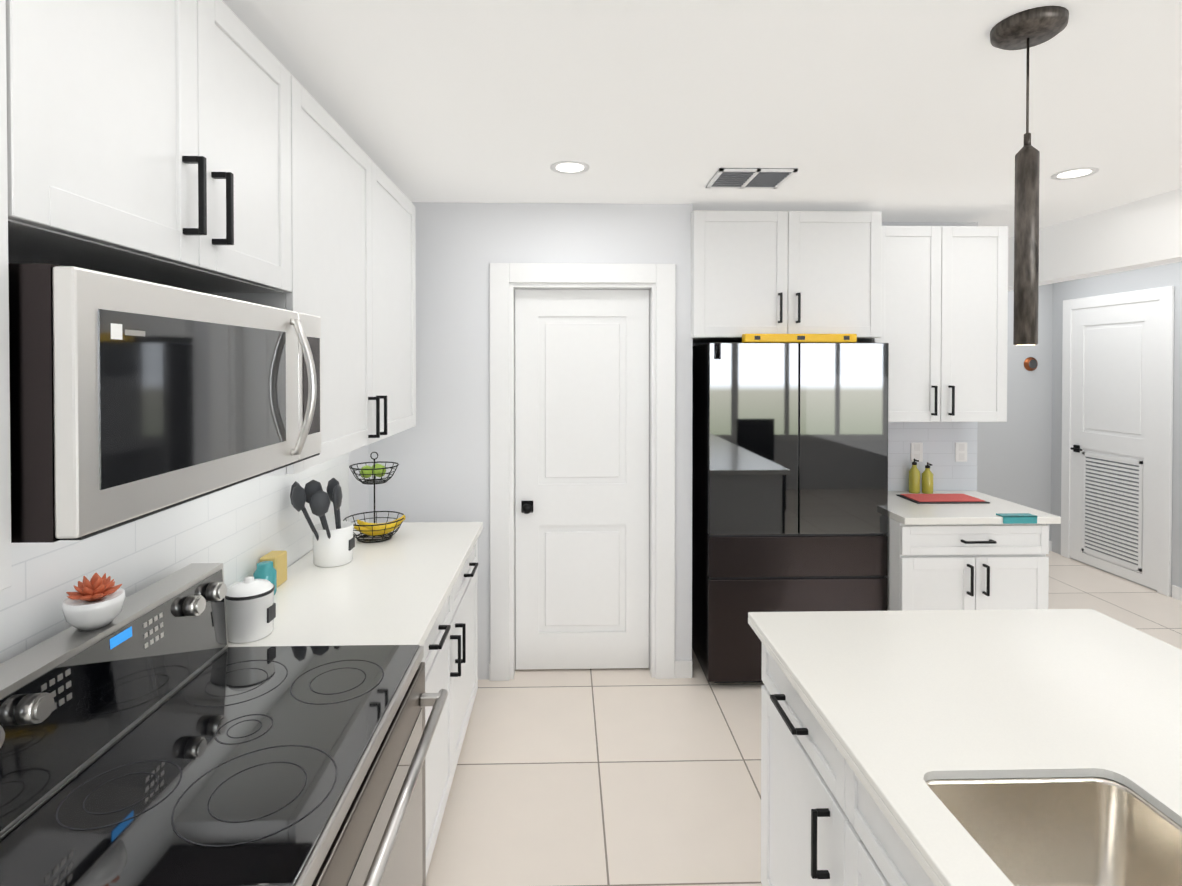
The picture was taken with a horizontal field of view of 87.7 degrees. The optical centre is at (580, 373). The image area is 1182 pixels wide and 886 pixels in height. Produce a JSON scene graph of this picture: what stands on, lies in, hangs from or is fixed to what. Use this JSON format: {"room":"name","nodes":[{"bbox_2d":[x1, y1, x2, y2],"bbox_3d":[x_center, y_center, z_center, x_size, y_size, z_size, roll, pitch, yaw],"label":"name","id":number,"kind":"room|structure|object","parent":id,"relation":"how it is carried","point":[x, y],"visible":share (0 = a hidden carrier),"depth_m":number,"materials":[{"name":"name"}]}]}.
{"room":"kitchen","nodes":[
{"label":"kitchen","id":0,"kind":"room"},
{"bbox_2d":[287,445,368,567],"bbox_3d":[-1.109,0.393,0.523,0.120,2.520,5.700,0,1,-1],"label":"wall","id":1,"kind":"structure","parent":0,"point":[358,497],"depth_m":3.08,"materials":[{"name":"white paint"}]},
{"bbox_2d":[0,0,11,590],"bbox_3d":[-0.859,-0.241,0.228,0.362,1.046,1.112,0,1,-1],"label":"upper cabinet","id":2,"kind":"object","parent":1,"relation":"attached to","point":[5,532],"visible":1,"depth_m":0.78,"materials":[{"name":"white paint"}]},
{"bbox_2d":[6,0,291,292],"bbox_3d":[-0.882,-0.489,1.190,0.362,0.570,0.811,0,1,-1],"label":"upper cabinet","id":3,"kind":"object","parent":1,"relation":"attached to","point":[149,140],"visible":0.98,"depth_m":1.08,"materials":[{"name":"white paint"}]},
{"bbox_2d":[8,263,320,542],"bbox_3d":[-0.836,0.035,1.198,0.454,0.362,0.806,0,1,-1],"label":"microwave","id":4,"kind":"object","parent":3,"relation":"attached to","point":[131,399],"visible":1,"depth_m":0.91,"materials":[{"name":"silver metal"}]},
{"bbox_2d":[0,453,348,663],"bbox_3d":[-1.065,0.287,1.298,0.006,0.885,3.250,0,1,-1],"label":"backsplash","id":5,"kind":"structure","parent":1,"relation":"attached to","point":[239,530],"depth_m":1.60,"materials":[{"name":"tile"}]},
{"bbox_2d":[207,75,382,474],"bbox_3d":[-0.921,-0.260,1.960,0.323,1.046,0.718,0,1,-1],"label":"upper cabinet","id":6,"kind":"object","parent":1,"relation":"attached to","point":[353,242],"depth_m":1.94,"materials":[{"name":"white paint"}]},
{"bbox_2d":[383,172,415,438],"bbox_3d":[-0.936,-0.267,2.562,0.323,1.046,0.718,0,1,-1],"label":"upper cabinet","id":7,"kind":"object","parent":1,"relation":"attached to","point":[399,242],"depth_m":2.65,"materials":[{"name":"white paint"}]},
{"bbox_2d":[515,592,515,630],"bbox_3d":[-0.337,0.356,3.903,1.590,2.520,0.100,0,1,-1],"label":"wall","id":8,"kind":"structure","parent":0,"point":[515,611],"depth_m":3.86,"materials":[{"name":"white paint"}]},
{"bbox_2d":[368,202,692,679],"bbox_3d":[-0.263,0.362,3.314,1.710,2.520,0.120,0,1,-1],"label":"wall","id":9,"kind":"structure","parent":0,"point":[439,453],"depth_m":3.24,"materials":[{"name":"white paint"}]},
{"bbox_2d":[515,289,648,669],"bbox_3d":[0.009,0.579,3.325,0.726,2.063,0.103,0,1,-1],"label":"pantry door","id":10,"kind":"structure","parent":9,"relation":"in","point":[582,476],"depth_m":3.34,"materials":[{"name":"white wood"}]},
{"bbox_2d":[490,263,675,680],"bbox_3d":[0.010,0.522,3.312,0.978,2.200,0.138,0,1,-1],"label":"door frame","id":11,"kind":"structure","parent":9,"relation":"attached to","point":[658,281],"depth_m":3.25,"materials":[{"name":"white wood"}]},
{"bbox_2d":[693,343,707,345],"bbox_3d":[1.470,0.354,4.048,1.790,2.520,0.120,0,1,-1],"label":"wall","id":12,"kind":"structure","parent":0,"point":[695,344],"depth_m":3.96,"materials":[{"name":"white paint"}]},
{"bbox_2d":[691,210,881,342],"bbox_3d":[1.071,-0.521,3.567,0.990,0.660,0.797,0,1,-1],"label":"upper cabinet","id":13,"kind":"object","parent":12,"relation":"attached to","point":[785,272],"visible":0.85,"depth_m":3.21,"materials":[{"name":"white paint"}]},
{"bbox_2d":[222,0,1181,237],"bbox_3d":[1.622,-0.930,1.726,6.000,0.100,8.000,0,1,-1],"label":"ceiling","id":14,"kind":"structure","parent":0,"point":[903,110],"depth_m":1.98,"materials":[{"name":"white paint"}]},
{"bbox_2d":[550,160,589,173],"bbox_3d":[-0.046,-0.887,2.656,0.170,0.006,0.170,0,1,-1],"label":"recessed light","id":15,"kind":"object","parent":14,"relation":"in","point":[570,167],"visible":1,"depth_m":2.65,"materials":[{"name":"white plastic"}]},
{"bbox_2d":[706,168,797,188],"bbox_3d":[0.770,-0.886,2.806,0.340,0.011,0.270,0,1,-1],"label":"ceiling vent","id":16,"kind":"object","parent":14,"relation":"in","point":[749,178],"visible":1,"depth_m":2.79,"materials":[{"name":"grey metal"}]},
{"bbox_2d":[990,6,1068,344],"bbox_3d":[1.126,-0.475,1.554,0.162,0.806,0.162,0,1,-1],"label":"pendant light","id":17,"kind":"object","parent":14,"relation":"hanging from","point":[1029,28],"visible":1,"depth_m":1.53,"materials":[{"name":"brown metal"}]},
{"bbox_2d":[1050,167,1098,179],"bbox_3d":[2.197,-0.888,2.741,0.170,0.006,0.170,0,1,-1],"label":"recessed light","id":18,"kind":"object","parent":14,"relation":"in","point":[1075,173],"visible":0.98,"depth_m":2.73,"materials":[{"name":"white plastic"}]},
{"bbox_2d":[1008,188,1181,290],"bbox_3d":[3.001,-0.716,1.773,0.140,0.330,7.420,0,1,-1],"label":"header beam","id":19,"kind":"structure","parent":14,"relation":"attached to","point":[1144,233],"depth_m":3.35,"materials":[{"name":"white paint"}]},
{"bbox_2d":[426,551,1181,885],"bbox_3d":[1.622,1.690,1.755,6.000,0.100,8.000,0,1,-1],"label":"floor","id":20,"kind":"structure","parent":0,"point":[602,777],"depth_m":2.50,"materials":[{"name":"tile"}]},
{"bbox_2d":[0,563,447,885],"bbox_3d":[-0.678,1.075,1.257,0.678,1.140,0.761,0,1,-1],"label":"range","id":21,"kind":"object","parent":20,"relation":"on","point":[160,733],"visible":1,"depth_m":1.15,"materials":[{"name":"silver metal"}]},
{"bbox_2d":[62,573,124,630],"bbox_3d":[-0.974,0.455,1.233,0.100,0.100,0.100,0,1,-1],"label":"succulent pot","id":22,"kind":"object","parent":21,"relation":"on","point":[96,601],"visible":1,"depth_m":1.21,"materials":[{"name":"white ceramic"}]},
{"bbox_2d":[421,590,460,876],"bbox_3d":[-0.756,1.198,1.966,0.652,0.879,0.649,0,1,-1],"label":"base cabinet","id":23,"kind":"object","parent":20,"relation":"on","point":[437,659],"visible":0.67,"depth_m":2.07,"materials":[{"name":"white paint"}]},
{"bbox_2d":[228,522,482,646],"bbox_3d":[-0.769,0.736,2.288,0.634,0.035,1.306,0,1,-1],"label":"countertop","id":24,"kind":"structure","parent":23,"relation":"on","point":[396,588],"depth_m":2.04,"materials":[{"name":"white stone"}]},
{"bbox_2d":[225,576,275,643],"bbox_3d":[-0.918,0.644,1.719,0.127,0.160,0.154,0,1,-1],"label":"canister","id":25,"kind":"object","parent":24,"relation":"on","point":[250,609],"visible":0.96,"depth_m":1.66,"materials":[{"name":"white ceramic"}]},
{"bbox_2d":[253,561,276,594],"bbox_3d":[-1.025,0.669,1.999,0.068,0.105,0.068,0,1,-1],"label":"jar","id":26,"kind":"object","parent":24,"relation":"on","point":[266,570],"visible":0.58,"depth_m":1.98,"materials":[{"name":"teal glass"}]},
{"bbox_2d":[260,551,286,586],"bbox_3d":[-1.045,0.668,2.096,0.055,0.105,0.085,0,1,-1],"label":"block","id":27,"kind":"object","parent":24,"relation":"on","point":[278,559],"visible":0.6,"depth_m":2.09,"materials":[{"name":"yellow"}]},
{"bbox_2d":[290,478,354,567],"bbox_3d":[-0.966,0.557,2.296,0.198,0.322,0.230,0,1,-1],"label":"utensil crock","id":28,"kind":"object","parent":24,"relation":"on","point":[333,543],"visible":1,"depth_m":2.27,"materials":[{"name":"white ceramic"}]},
{"bbox_2d":[343,452,405,542],"bbox_3d":[-0.891,0.526,2.661,0.257,0.375,0.256,0,1,-1],"label":"fruit basket","id":29,"kind":"object","parent":24,"relation":"on","point":[383,531],"visible":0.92,"depth_m":2.63,"materials":[{"name":"black metal"}]},
{"bbox_2d":[451,541,477,777],"bbox_3d":[-0.772,1.190,2.616,0.652,0.879,0.649,0,1,-1],"label":"base cabinet","id":30,"kind":"object","parent":20,"relation":"on","point":[464,620],"visible":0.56,"depth_m":2.59,"materials":[{"name":"white paint"}]},
{"bbox_2d":[692,343,888,682],"bbox_3d":[1.106,0.730,3.515,0.925,1.780,0.735,0,1,-1],"label":"fridge","id":31,"kind":"object","parent":20,"relation":"on","point":[789,477],"visible":0.94,"depth_m":3.15,"materials":[{"name":"black metal"}]},
{"bbox_2d":[742,334,856,342],"bbox_3d":[1.126,-0.180,3.175,0.580,0.044,0.056,0,1,-1],"label":"tool","id":32,"kind":"object","parent":31,"relation":"on","point":[799,338],"visible":0.98,"depth_m":3.15,"materials":[{"name":"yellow plastic"}]},
{"bbox_2d":[761,643,820,885],"bbox_3d":[1.047,1.202,1.551,1.002,0.880,0.609,0,1,-1],"label":"base cabinet","id":33,"kind":"object","parent":20,"relation":"on","point":[790,732],"depth_m":1.63,"materials":[{"name":"white paint"}]},
{"bbox_2d":[748,609,1181,885],"bbox_3d":[1.072,0.755,0.556,1.066,0.035,2.650,0,1,-1],"label":"countertop","id":34,"kind":"structure","parent":33,"relation":"on","point":[903,706],"depth_m":1.36,"materials":[{"name":"white stone"}]},
{"bbox_2d":[926,777,1181,885],"bbox_3d":[0.811,0.869,0.767,0.434,0.232,0.802,0,1,-1],"label":"sink basin","id":35,"kind":"object","parent":34,"relation":"in","point":[1077,831],"visible":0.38,"depth_m":1.14,"materials":[{"name":"silver metal"}]},
{"bbox_2d":[821,726,934,885],"bbox_3d":[1.065,1.210,0.846,1.002,0.880,1.038,0,1,-1],"label":"base cabinet","id":36,"kind":"object","parent":20,"relation":"on","point":[825,821],"depth_m":1.25,"materials":[{"name":"white paint"}]},
{"bbox_2d":[885,517,1048,610],"bbox_3d":[1.957,1.182,3.355,0.745,0.879,0.662,0,1,-1],"label":"base cabinet","id":37,"kind":"object","parent":20,"relation":"on","point":[972,567],"visible":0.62,"depth_m":3.06,"materials":[{"name":"white paint"}]},
{"bbox_2d":[888,491,1060,524],"bbox_3d":[1.975,0.724,3.356,0.784,0.035,0.644,0,1,-1],"label":"countertop","id":38,"kind":"structure","parent":37,"relation":"on","point":[904,511],"depth_m":3.16,"materials":[{"name":"white stone"}]},
{"bbox_2d":[909,459,919,493],"bbox_3d":[1.966,0.603,3.622,0.060,0.200,0.070,0,1,-1],"label":"soap bottle","id":39,"kind":"object","parent":38,"relation":"on","point":[914,479],"visible":0.98,"depth_m":3.60,"materials":[{"name":"yellow plastic"}]},
{"bbox_2d":[922,462,932,493],"bbox_3d":[2.036,0.613,3.609,0.060,0.180,0.070,0,1,-1],"label":"soap bottle","id":40,"kind":"object","parent":38,"relation":"on","point":[927,480],"visible":1,"depth_m":3.59,"materials":[{"name":"yellow"}]},
{"bbox_2d":[896,494,989,503],"bbox_3d":[2.020,0.699,3.445,0.400,0.012,0.220,0,1,-1],"label":"placemat","id":41,"kind":"object","parent":38,"relation":"on","point":[940,498],"visible":1,"depth_m":3.41,"materials":[{"name":"red fabric"}]},
{"bbox_2d":[996,513,1037,523],"bbox_3d":[2.165,0.722,3.060,0.170,0.038,0.058,0,1,-1],"label":"towel","id":42,"kind":"object","parent":38,"relation":"on","point":[1018,518],"visible":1,"depth_m":3.03,"materials":[{"name":"teal fabric"}]},
{"bbox_2d":[882,222,977,225],"bbox_3d":[1.970,0.356,3.840,0.800,2.520,0.320,0,1,-1],"label":"wall","id":43,"kind":"structure","parent":0,"point":[929,223],"depth_m":3.67,"materials":[{"name":"white paint"}]},
{"bbox_2d":[856,226,1007,421],"bbox_3d":[1.948,-0.268,3.482,0.735,1.064,0.377,0,1,-1],"label":"upper cabinet","id":44,"kind":"object","parent":43,"relation":"attached to","point":[944,312],"visible":0.88,"depth_m":3.34,"materials":[{"name":"white paint"}]},
{"bbox_2d":[888,422,977,490],"bbox_3d":[1.974,0.481,3.678,0.800,0.445,0.006,0,1,-1],"label":"backsplash","id":45,"kind":"structure","parent":43,"relation":"attached to","point":[938,440],"depth_m":3.68,"materials":[{"name":"tile"}]},
{"bbox_2d":[911,442,922,461],"bbox_3d":[2.004,0.471,3.672,0.072,0.115,0.007,0,1,-1],"label":"electrical outlet","id":46,"kind":"object","parent":45,"relation":"attached to","point":[916,450],"visible":0.96,"depth_m":3.67,"materials":[{"name":"white paint"}]},
{"bbox_2d":[955,442,966,461],"bbox_3d":[2.274,0.471,3.679,0.072,0.115,0.007,0,1,-1],"label":"electrical outlet","id":47,"kind":"object","parent":45,"relation":"attached to","point":[960,451],"visible":1,"depth_m":3.68,"materials":[{"name":"white paint"}]},
{"bbox_2d":[977,283,1052,540],"bbox_3d":[3.278,0.337,5.562,2.140,2.520,0.120,0,1,-1],"label":"wall","id":48,"kind":"structure","parent":0,"point":[1014,454],"depth_m":5.52,"materials":[{"name":"grey paint"}]},
{"bbox_2d":[1024,357,1037,370],"bbox_3d":[4.030,-0.082,5.500,0.124,0.124,0.032,0,1,-1],"label":"thermostat","id":49,"kind":"object","parent":48,"relation":"attached to","point":[1030,363],"visible":1,"depth_m":5.49,"materials":[{"name":"orange metal"}]},
{"bbox_2d":[1049,541,1051,550],"bbox_3d":[3.280,1.553,5.510,1.900,0.090,0.012,0,1,-1],"label":"baseboard","id":50,"kind":"structure","parent":48,"relation":"attached to","point":[1050,542],"depth_m":5.53,"materials":[{"name":"white wood"}]},
{"bbox_2d":[1051,261,1181,596],"bbox_3d":[4.385,0.380,1.669,0.120,2.520,7.720,0,1,-1],"label":"wall","id":51,"kind":"structure","parent":0,"point":[1163,275],"depth_m":4.76,"materials":[{"name":"grey paint"}]},
{"bbox_2d":[1070,300,1159,589],"bbox_3d":[4.212,0.526,4.907,0.063,2.134,0.788,0,1,-1],"label":"hall door","id":52,"kind":"structure","parent":51,"relation":"in","point":[1114,441],"depth_m":4.87,"materials":[{"name":"white wood"}]},
{"bbox_2d":[1061,286,1173,596],"bbox_3d":[4.233,0.487,4.907,0.021,2.235,0.970,0,1,-1],"label":"door frame","id":53,"kind":"structure","parent":51,"relation":"attached to","point":[1164,296],"depth_m":4.50,"materials":[{"name":"white wood"}]},
{"bbox_2d":[1172,585,1181,600],"bbox_3d":[4.328,1.600,1.271,0.013,0.090,6.300,0,1,-1],"label":"baseboard","id":54,"kind":"structure","parent":51,"relation":"attached to","point":[1176,591],"depth_m":4.38,"materials":[{"name":"white wood"}]}
]}

